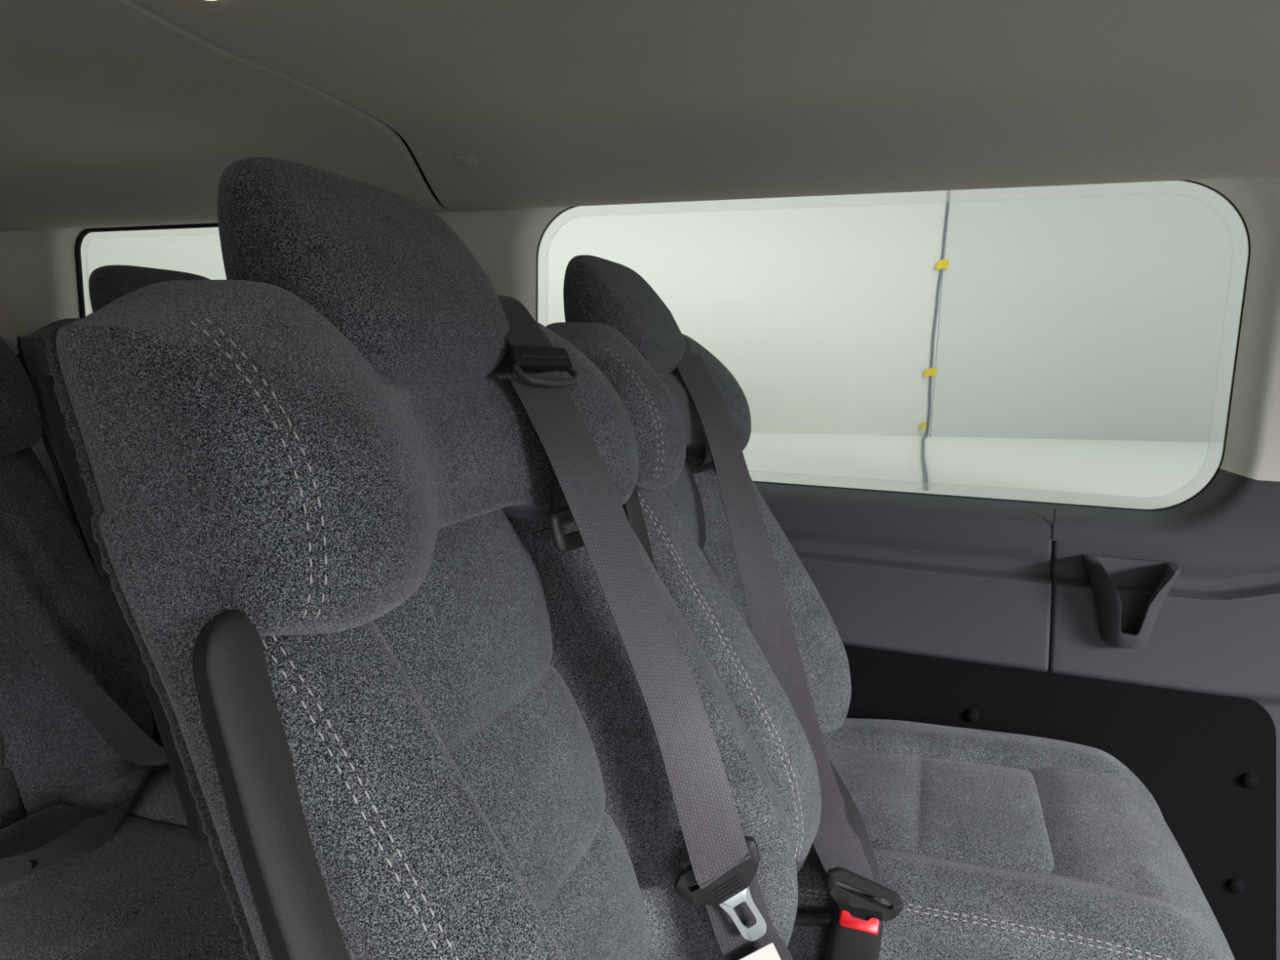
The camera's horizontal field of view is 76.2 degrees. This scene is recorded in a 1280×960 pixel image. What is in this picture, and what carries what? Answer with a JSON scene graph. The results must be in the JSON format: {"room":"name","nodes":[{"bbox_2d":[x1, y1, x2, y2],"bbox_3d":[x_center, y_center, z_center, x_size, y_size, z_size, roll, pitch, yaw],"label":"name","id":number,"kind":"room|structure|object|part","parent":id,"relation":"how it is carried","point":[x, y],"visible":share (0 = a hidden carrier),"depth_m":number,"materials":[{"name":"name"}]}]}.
{"room":"vehicle interior","nodes":[
{"label":"vehicle interior","id":0,"kind":"room"},
{"bbox_2d":[74,222,226,318],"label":"window","id":1,"kind":"structure","parent":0,"point":[197,251],"depth_m":2.80,"materials":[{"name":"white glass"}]},
{"bbox_2d":[382,121,439,200],"bbox_3d":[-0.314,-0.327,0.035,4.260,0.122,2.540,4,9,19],"label":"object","id":2,"kind":"structure","parent":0,"point":[399,135],"depth_m":1.29,"materials":[{"name":"black plastic"}]},
{"bbox_2d":[0,0,1279,231],"bbox_3d":[-0.312,-0.309,0.028,4.250,0.128,2.525,4,9,19],"label":"ceiling","id":3,"kind":"structure","parent":0,"point":[499,104],"depth_m":0.98,"materials":[{"name":"fabric"}]},
{"bbox_2d":[0,176,1279,481],"bbox_3d":[-0.354,-0.301,1.423,3.250,0.425,0.054,4,9,19],"label":"wall","id":4,"kind":"structure","parent":0,"point":[504,242],"depth_m":1.33,"materials":[{"name":"plastic"}]},
{"bbox_2d":[536,180,1250,511],"bbox_3d":[0.300,-0.204,1.229,1.014,0.439,0.009,4,9,19],"label":"window","id":5,"kind":"structure","parent":4,"relation":"in","point":[1202,184],"depth_m":1.10,"materials":[{"name":"clear glass"}]},
{"bbox_2d":[774,516,1052,671],"bbox_3d":[-0.667,0.084,1.557,2.627,0.194,0.026,4,9,19],"label":"trim","id":6,"kind":"structure","parent":4,"relation":"attached to","point":[958,596],"depth_m":1.17,"materials":[{"name":"grey plastic"}]},
{"bbox_2d":[754,467,1279,559],"bbox_3d":[0.421,0.015,1.188,1.590,0.107,0.054,4,9,19],"label":"trim","id":7,"kind":"structure","parent":4,"relation":"attached to","point":[1237,515],"depth_m":1.11,"materials":[{"name":"grey plastic"}]},
{"bbox_2d":[1048,540,1053,667],"bbox_3d":[0.569,0.165,1.140,0.060,0.220,0.008,4,9,19],"label":"trim","id":8,"kind":"structure","parent":4,"relation":"attached to","point":[1052,540],"depth_m":1.14,"materials":[{"name":"black plastic"}]},
{"bbox_2d":[1051,508,1055,538],"bbox_3d":[0.564,0.060,1.113,0.002,0.042,0.001,4,9,19],"label":"trim","id":9,"kind":"structure","parent":4,"relation":"attached to","point":[1055,508],"depth_m":1.11,"materials":[{"name":"grey plastic"}]},
{"bbox_2d":[1082,554,1180,648],"bbox_3d":[0.640,0.165,1.068,0.110,0.114,0.069,4,9,19],"label":"cup holder","id":10,"kind":"object","parent":4,"relation":"attached to","point":[1104,572],"visible":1,"depth_m":1.07,"materials":[{"name":"grey plastic"}]},
{"bbox_2d":[1048,540,1279,707],"bbox_3d":[0.859,0.199,1.021,0.631,0.195,0.026,4,9,19],"label":"trim","id":11,"kind":"structure","parent":4,"relation":"attached to","point":[1216,629],"depth_m":1.06,"materials":[{"name":"grey plastic"}]},
{"bbox_2d":[537,180,1248,442],"bbox_3d":[1.835,-1.178,2.396,4.627,2.300,0.056,1,9,-1],"label":"wall","id":12,"kind":"structure","parent":0,"point":[1096,311],"depth_m":2.44,"materials":[{"name":"white"}]},
{"bbox_2d":[920,422,926,429],"bbox_3d":[0.865,-0.165,2.489,0.018,0.022,0.002,1,9,-1],"label":"tape piece","id":13,"kind":"object","parent":12,"relation":"attached to","point":[923,425],"visible":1,"depth_m":2.49,"materials":[{"name":"yellow plastic"}]},
{"bbox_2d":[923,367,937,377],"bbox_3d":[0.878,-0.326,2.465,0.042,0.028,0.002,1,9,-1],"label":"tape piece","id":14,"kind":"object","parent":12,"relation":"attached to","point":[931,371],"visible":1,"depth_m":2.46,"materials":[{"name":"yellow plastic"}]},
{"bbox_2d":[920,190,950,490],"bbox_3d":[0.703,-0.710,1.872,0.027,1.321,1.152,4,9,19],"label":"power cord","id":15,"kind":"object","parent":12,"relation":"attached to","point":[922,454],"visible":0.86,"depth_m":2.43,"materials":[{"name":"grey plastic"}]},
{"bbox_2d":[935,258,949,270],"bbox_3d":[0.896,-0.638,2.418,0.039,0.032,0.002,1,9,-1],"label":"tape piece","id":16,"kind":"object","parent":12,"relation":"attached to","point":[943,264],"visible":1,"depth_m":2.42,"materials":[{"name":"yellow plastic"}]},
{"bbox_2d":[742,412,1223,509],"bbox_3d":[0.159,-0.161,2.838,7.600,0.080,2.600,4,9,19],"label":"floor","id":17,"kind":"structure","parent":0,"point":[1117,473],"depth_m":1.79,"materials":[{"name":"white"}]},
{"bbox_2d":[844,644,1276,959],"bbox_3d":[-0.522,0.470,1.553,2.958,0.585,0.018,4,9,19],"label":"trim","id":18,"kind":"structure","parent":0,"point":[1207,762],"depth_m":1.10,"materials":[{"name":"black plastic"}]},
{"bbox_3d":[-0.410,0.984,0.256,4.100,0.040,2.540,4,9,19],"label":"floor","id":19,"kind":"structure","parent":0,"visible":0},
{"bbox_2d":[0,336,83,544],"bbox_3d":[-1.133,0.203,1.447,0.718,1.116,0.468,4,9,19],"label":"passenger seat","id":20,"kind":"object","parent":19,"relation":"on","point":[39,449],"visible":0.02,"depth_m":1.64,"materials":[{"name":"fabric"}]},
{"bbox_3d":[-1.290,0.086,1.499,0.294,0.525,0.444,4,9,19],"label":"backrest","id":21,"kind":"part","parent":20,"relation":"part of","materials":[{"name":"grey fabric"}]},
{"bbox_2d":[15,265,210,767],"bbox_3d":[-0.432,0.256,1.201,0.718,1.116,0.468,4,9,19],"label":"passenger seat","id":22,"kind":"object","parent":19,"relation":"on","point":[107,283],"visible":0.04,"depth_m":1.07,"materials":[{"name":"fabric"}]},
{"bbox_3d":[-0.589,0.139,1.253,0.294,0.525,0.444,4,9,19],"label":"backrest","id":23,"kind":"part","parent":22,"relation":"part of","materials":[{"name":"grey fabric"}]},
{"bbox_2d":[0,337,248,959],"bbox_3d":[-0.629,0.316,0.776,0.718,1.116,0.468,4,9,19],"label":"passenger seat","id":24,"kind":"object","parent":19,"relation":"on","point":[152,891],"visible":0.59,"depth_m":0.93,"materials":[{"name":"fabric"}]},
{"bbox_3d":[-0.799,0.197,0.832,0.181,0.446,0.208,4,9,19],"label":"panel","id":25,"kind":"part","parent":24,"relation":"part of","materials":[{"name":"grey fabric"}]},
{"bbox_3d":[-0.786,0.199,0.828,0.294,0.525,0.444,4,9,19],"label":"backrest","id":26,"kind":"part","parent":24,"relation":"part of","materials":[{"name":"grey fabric"}]},
{"bbox_2d":[0,599,169,886],"bbox_3d":[-0.605,0.227,0.839,0.231,0.465,0.336,-3,9,-25],"label":"belt","id":27,"kind":"object","parent":24,"relation":"attached to","point":[112,722],"visible":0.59,"depth_m":0.86,"materials":[{"name":"grey fabric"}]},
{"bbox_3d":[-0.567,0.387,0.775,0.275,0.039,0.226,4,9,19],"label":"seat panel","id":28,"kind":"part","parent":24,"relation":"part of","materials":[{"name":"grey fabric"}]},
{"bbox_2d":[60,765,248,959],"bbox_3d":[-0.506,0.435,0.760,0.458,0.147,0.444,4,9,19],"label":"seat cushion","id":29,"kind":"object","parent":24,"relation":"on","point":[152,891],"depth_m":0.76,"materials":[{"name":"grey fabric"}]},
{"bbox_2d":[38,157,797,959],"bbox_3d":[0.101,0.371,0.520,0.718,1.116,0.468,4,9,19],"label":"passenger seat","id":30,"kind":"object","parent":19,"relation":"on","point":[309,486],"visible":0.91,"depth_m":0.39,"materials":[{"name":"grey fabric"}]},
{"bbox_3d":[-0.106,0.265,0.343,0.173,0.411,0.025,4,9,19],"label":"armrest","id":31,"kind":"part","parent":30,"relation":"part of","materials":[{"name":"plastic"}]},
{"bbox_3d":[-0.056,0.254,0.572,0.294,0.525,0.444,4,9,19],"label":"backrest","id":32,"kind":"part","parent":30,"relation":"part of","materials":[{"name":"grey fabric"}]},
{"bbox_3d":[-0.069,0.253,0.576,0.181,0.446,0.208,4,9,19],"label":"panel","id":33,"kind":"part","parent":30,"relation":"part of","materials":[{"name":"grey fabric"}]},
{"bbox_2d":[497,295,792,959],"bbox_3d":[-0.022,0.155,0.643,0.321,0.591,0.086,3,9,12],"label":"belt","id":34,"kind":"object","parent":30,"relation":"on","point":[725,862],"visible":0.9,"depth_m":0.62,"materials":[{"name":"grey fabric"}]},
{"bbox_3d":[0.060,0.304,0.634,0.066,0.053,0.014,1,9,-5],"label":"latch plate","id":35,"kind":"part","parent":34,"relation":"part of","materials":[{"name":"black plastic"}]},
{"bbox_2d":[546,254,1235,959],"bbox_3d":[0.259,0.309,0.958,0.718,1.116,0.468,4,9,19],"label":"passenger seat","id":36,"kind":"object","parent":19,"relation":"on","point":[993,845],"visible":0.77,"depth_m":0.83,"materials":[{"name":"fabric"}]},
{"bbox_3d":[0.053,0.202,0.781,0.173,0.411,0.025,4,9,19],"label":"armrest","id":37,"kind":"part","parent":36,"relation":"part of","materials":[{"name":"plastic"}]},
{"bbox_3d":[0.089,0.190,1.014,0.181,0.446,0.208,4,9,19],"label":"panel","id":38,"kind":"part","parent":36,"relation":"part of","materials":[{"name":"grey fabric"}]},
{"bbox_3d":[0.102,0.192,1.010,0.294,0.525,0.444,4,9,19],"label":"backrest","id":39,"kind":"part","parent":36,"relation":"part of","materials":[{"name":"grey fabric"}]},
{"bbox_2d":[675,338,904,921],"bbox_3d":[0.133,0.100,0.939,0.118,0.552,0.520,-3,10,-27],"label":"belt","id":40,"kind":"object","parent":36,"relation":"attached to","point":[842,843],"visible":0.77,"depth_m":0.95,"materials":[{"name":"grey fabric"}]},
{"bbox_3d":[0.208,0.385,0.754,0.070,0.047,0.013,3,9,10],"label":"latch plate","id":41,"kind":"part","parent":40,"relation":"part of","materials":[{"name":"black plastic"}]},
{"bbox_3d":[0.147,0.412,0.783,0.083,0.022,0.024,8,11,39],"label":"recline lever","id":42,"kind":"part","parent":36,"relation":"part of","materials":[{"name":"black plastic"}]},
{"bbox_2d":[825,902,883,959],"bbox_3d":[0.194,0.454,0.753,0.051,0.132,0.028,3,9,11],"label":"seat belt buckle","id":43,"kind":"object","parent":36,"relation":"attached to","point":[855,933],"visible":1,"depth_m":0.74,"materials":[{"name":"black plastic"}]},
{"bbox_3d":[0.321,0.380,0.957,0.275,0.039,0.226,4,9,19],"label":"seat panel","id":44,"kind":"part","parent":36,"relation":"part of","materials":[{"name":"grey fabric"}]},
{"bbox_2d":[786,717,1235,959],"bbox_3d":[0.382,0.428,0.942,0.458,0.147,0.444,4,9,19],"label":"seat cushion","id":45,"kind":"object","parent":36,"relation":"on","point":[993,845],"depth_m":0.84,"materials":[{"name":"grey fabric"}]},
{"bbox_2d":[1262,705,1279,959],"bbox_3d":[0.960,0.574,1.041,0.600,0.600,0.008,4,9,19],"label":"trim","id":46,"kind":"structure","parent":19,"relation":"on","point":[1274,712],"depth_m":1.06,"materials":[{"name":"grey plastic"}]}
]}

